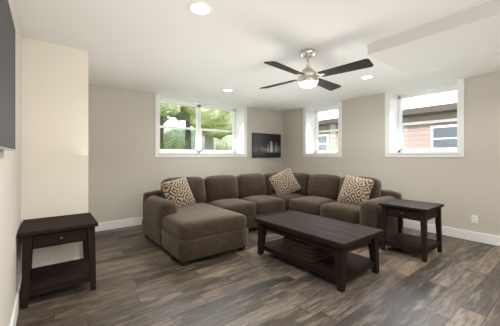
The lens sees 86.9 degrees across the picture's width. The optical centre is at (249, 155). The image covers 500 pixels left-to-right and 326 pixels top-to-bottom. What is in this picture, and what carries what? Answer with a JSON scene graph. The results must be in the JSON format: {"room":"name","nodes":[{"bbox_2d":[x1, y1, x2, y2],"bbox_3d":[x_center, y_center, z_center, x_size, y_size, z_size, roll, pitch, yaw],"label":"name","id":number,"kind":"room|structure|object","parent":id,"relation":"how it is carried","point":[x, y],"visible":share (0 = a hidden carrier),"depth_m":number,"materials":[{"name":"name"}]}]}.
{"room":"living room","nodes":[
{"label":"living room","id":0,"kind":"room"},
{"bbox_2d":[0,0,20,325],"bbox_3d":[-0.440,0.040,-0.150,0.500,2.400,6.500,0,0,-38],"label":"wall","id":1,"kind":"structure","parent":0,"point":[10,215],"depth_m":1.83,"materials":[{"name":"paint"}]},
{"bbox_2d":[0,0,14,150],"bbox_3d":[-0.989,-0.380,1.011,0.050,0.700,1.250,0,0,-38],"label":"tv","id":2,"kind":"object","parent":1,"relation":"attached to","point":[7,84],"visible":1,"depth_m":1.20,"materials":[{"name":"grey"}]},
{"bbox_2d":[9,270,21,325],"bbox_3d":[-0.384,1.173,0.199,0.016,0.135,5.984,0,0,-38],"label":"baseboard","id":3,"kind":"structure","parent":1,"relation":"attached to","point":[13,320],"depth_m":2.03,"materials":[{"name":"white wood"}]},
{"bbox_2d":[21,37,87,269],"bbox_3d":[-2.839,0.040,3.411,1.060,2.400,2.070,0,0,-38],"label":"wall","id":4,"kind":"structure","parent":0,"point":[54,129],"depth_m":2.73,"materials":[{"name":"paint"}]},
{"bbox_2d":[32,257,83,267],"bbox_3d":[-2.466,1.173,3.363,0.560,0.135,1.570,0,0,-38],"label":"baseboard","id":5,"kind":"structure","parent":4,"relation":"attached to","point":[58,262],"depth_m":2.74,"materials":[{"name":"white wood"}]},
{"bbox_2d":[88,84,282,222],"bbox_3d":[-0.894,0.040,5.907,5.070,2.400,0.500,0,0,-38],"label":"wall","id":6,"kind":"structure","parent":0,"point":[127,169],"depth_m":4.67,"materials":[{"name":"paint"}]},
{"bbox_2d":[95,217,142,231],"bbox_3d":[-0.934,1.173,5.550,4.570,0.135,0.016,0,0,-38],"label":"baseboard","id":7,"kind":"structure","parent":6,"relation":"attached to","point":[110,225],"depth_m":4.52,"materials":[{"name":"white wood"}]},
{"bbox_2d":[155,94,246,156],"bbox_3d":[-1.044,-0.570,5.726,2.130,1.180,0.442,0,0,-38],"label":"window","id":8,"kind":"structure","parent":6,"relation":"in","point":[239,132],"depth_m":5.83,"materials":[{"name":"white"}]},
{"bbox_2d":[252,133,280,157],"bbox_3d":[0.425,-0.260,6.588,0.930,0.600,0.031,0,0,-38],"label":"picture","id":9,"kind":"object","parent":6,"relation":"attached to","point":[265,145],"visible":0.98,"depth_m":6.56,"materials":[{"name":"black plastic"}]},
{"bbox_2d":[14,0,499,111],"bbox_3d":[1.155,-1.220,2.390,6.130,0.120,8.570,0,0,-38],"label":"ceiling","id":10,"kind":"structure","parent":0,"point":[173,49],"depth_m":2.72,"materials":[{"name":"paint"}]},
{"bbox_2d":[188,1,212,15],"bbox_3d":[-0.390,-1.155,2.075,0.190,0.009,0.190,0,0,-38],"label":"recessed light","id":11,"kind":"object","parent":10,"relation":"in","point":[199,8],"visible":1,"depth_m":2.07,"materials":[{"name":"white"}]},
{"bbox_2d":[259,49,372,90],"bbox_3d":[0.647,-0.962,2.940,1.046,0.397,1.046,0,0,-1],"label":"fan","id":12,"kind":"object","parent":10,"relation":"hanging from","point":[308,75],"visible":1,"depth_m":2.84,"materials":[{"name":"black wood"}]},
{"bbox_2d":[360,75,373,78],"bbox_3d":[1.716,-1.155,3.879,0.190,0.009,0.190,0,0,-38],"label":"recessed light","id":13,"kind":"object","parent":10,"relation":"in","point":[367,77],"visible":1,"depth_m":3.87,"materials":[{"name":"white"}]},
{"bbox_2d":[16,225,499,325],"bbox_3d":[1.155,1.300,2.390,6.130,0.120,8.570,0,0,-38],"label":"floor","id":14,"kind":"structure","parent":0,"point":[142,279],"depth_m":2.42,"materials":[{"name":"brown wood"}]},
{"bbox_2d":[18,212,97,308],"bbox_3d":[-1.804,0.930,2.505,0.560,0.620,0.580,0,0,-38],"label":"end table","id":15,"kind":"object","parent":14,"relation":"on","point":[36,233],"visible":1,"depth_m":2.37,"materials":[{"name":"brown wood"}]},
{"bbox_2d":[142,168,403,265],"bbox_3d":[0.344,0.740,4.102,3.219,0.999,2.549,0,0,-38],"label":"sofa","id":16,"kind":"object","parent":14,"relation":"on","point":[185,220],"visible":0.96,"depth_m":4.01,"materials":[{"name":"fabric"}]},
{"bbox_2d":[254,211,383,292],"bbox_3d":[0.737,1.012,3.078,0.740,0.456,1.280,0,0,-38],"label":"coffee table","id":17,"kind":"object","parent":14,"relation":"on","point":[323,246],"visible":1,"depth_m":2.79,"materials":[{"name":"brown wood"}]},
{"bbox_2d":[379,199,443,261],"bbox_3d":[2.102,0.930,3.445,0.580,0.620,0.560,0,0,-38],"label":"end table","id":18,"kind":"object","parent":14,"relation":"on","point":[423,213],"visible":1,"depth_m":3.36,"materials":[{"name":"brown wood"}]},
{"bbox_2d":[283,72,499,235],"bbox_3d":[3.382,0.040,4.111,0.500,2.400,7.570,0,0,-38],"label":"wall","id":19,"kind":"structure","parent":0,"point":[464,188],"depth_m":4.23,"materials":[{"name":"paint"}]},
{"bbox_2d":[303,101,341,156],"bbox_3d":[1.776,-0.570,6.106,0.442,1.180,1.050,0,0,-38],"label":"window","id":20,"kind":"structure","parent":19,"relation":"in","point":[311,132],"depth_m":6.36,"materials":[{"name":"white"}]},
{"bbox_2d":[385,78,463,156],"bbox_3d":[3.002,-0.570,4.519,0.442,1.180,1.160,0,0,-38],"label":"window","id":21,"kind":"structure","parent":19,"relation":"in","point":[394,124],"depth_m":4.66,"materials":[{"name":"white"}]},
{"bbox_2d":[403,219,499,245],"bbox_3d":[3.183,1.173,3.947,0.016,0.135,7.554,0,0,-38],"label":"baseboard","id":22,"kind":"structure","parent":19,"relation":"attached to","point":[472,236],"depth_m":3.96,"materials":[{"name":"white wood"}]},
{"bbox_2d":[471,215,477,223],"bbox_3d":[3.268,0.920,3.841,0.011,0.116,0.072,0,0,-38],"label":"electrical outlet","id":23,"kind":"object","parent":19,"relation":"attached to","point":[474,218],"visible":1,"depth_m":3.84,"materials":[{"name":"white plastic"}]},
{"bbox_2d":[368,0,499,74],"bbox_3d":[2.885,-1.103,1.484,1.100,0.115,4.020,0,0,-38],"label":"ceiling","id":24,"kind":"structure","parent":0,"point":[468,35],"depth_m":2.48,"materials":[{"name":"paint"}]},
{"label":"outside","id":25,"kind":"structure","parent":0,"visible":0},
{"bbox_3d":[1.329,0.790,18.721,55.000,0.900,52.000,0,0,-38],"label":"ground","id":26,"kind":"structure","parent":25,"visible":0},
{"bbox_2d":[163,116,169,130],"bbox_3d":[-5.361,-2.937,11.704,4.217,6.653,4.081,0,0,-38],"label":"tree","id":27,"kind":"object","parent":26,"relation":"on","point":[166,119],"depth_m":12.44,"materials":[{"name":"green plant"}]},
{"bbox_2d":[160,103,181,116],"bbox_3d":[-4.182,-2.497,9.344,3.893,5.773,3.734,0,0,-38],"label":"tree","id":28,"kind":"object","parent":26,"relation":"on","point":[170,112],"depth_m":8.74,"materials":[{"name":"green plant"}]},
{"bbox_2d":[160,107,182,148],"bbox_3d":[-3.456,-3.252,10.972,5.707,7.283,4.774,0,0,-38],"label":"tree","id":29,"kind":"object","parent":26,"relation":"on","point":[161,135],"depth_m":11.42,"materials":[{"name":"brown plant"}]},
{"bbox_2d":[169,113,193,149],"bbox_3d":[-3.926,-3.679,15.486,5.029,8.138,6.367,0,0,-38],"label":"tree","id":30,"kind":"object","parent":26,"relation":"on","point":[188,134],"depth_m":15.34,"materials":[{"name":"brown plant"}]},
{"bbox_2d":[163,127,231,149],"bbox_3d":[-8.919,-0.758,18.861,25.425,3.657,4.728,0,0,-38],"label":"hedge","id":31,"kind":"object","parent":26,"relation":"on","point":[179,136],"depth_m":19.83,"materials":[{"name":"green plant"}]},
{"bbox_2d":[181,106,231,149],"bbox_3d":[-1.770,-2.727,10.923,4.361,6.235,4.358,0,0,-38],"label":"tree","id":32,"kind":"object","parent":26,"relation":"on","point":[210,122],"depth_m":9.99,"materials":[{"name":"green plant"}]},
{"bbox_2d":[319,90,456,149],"bbox_3d":[7.590,-1.785,9.026,6.750,4.350,13.600,0,0,-38],"label":"house","id":33,"kind":"structure","parent":26,"relation":"on","point":[411,113],"depth_m":7.58,"materials":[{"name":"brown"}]}
]}

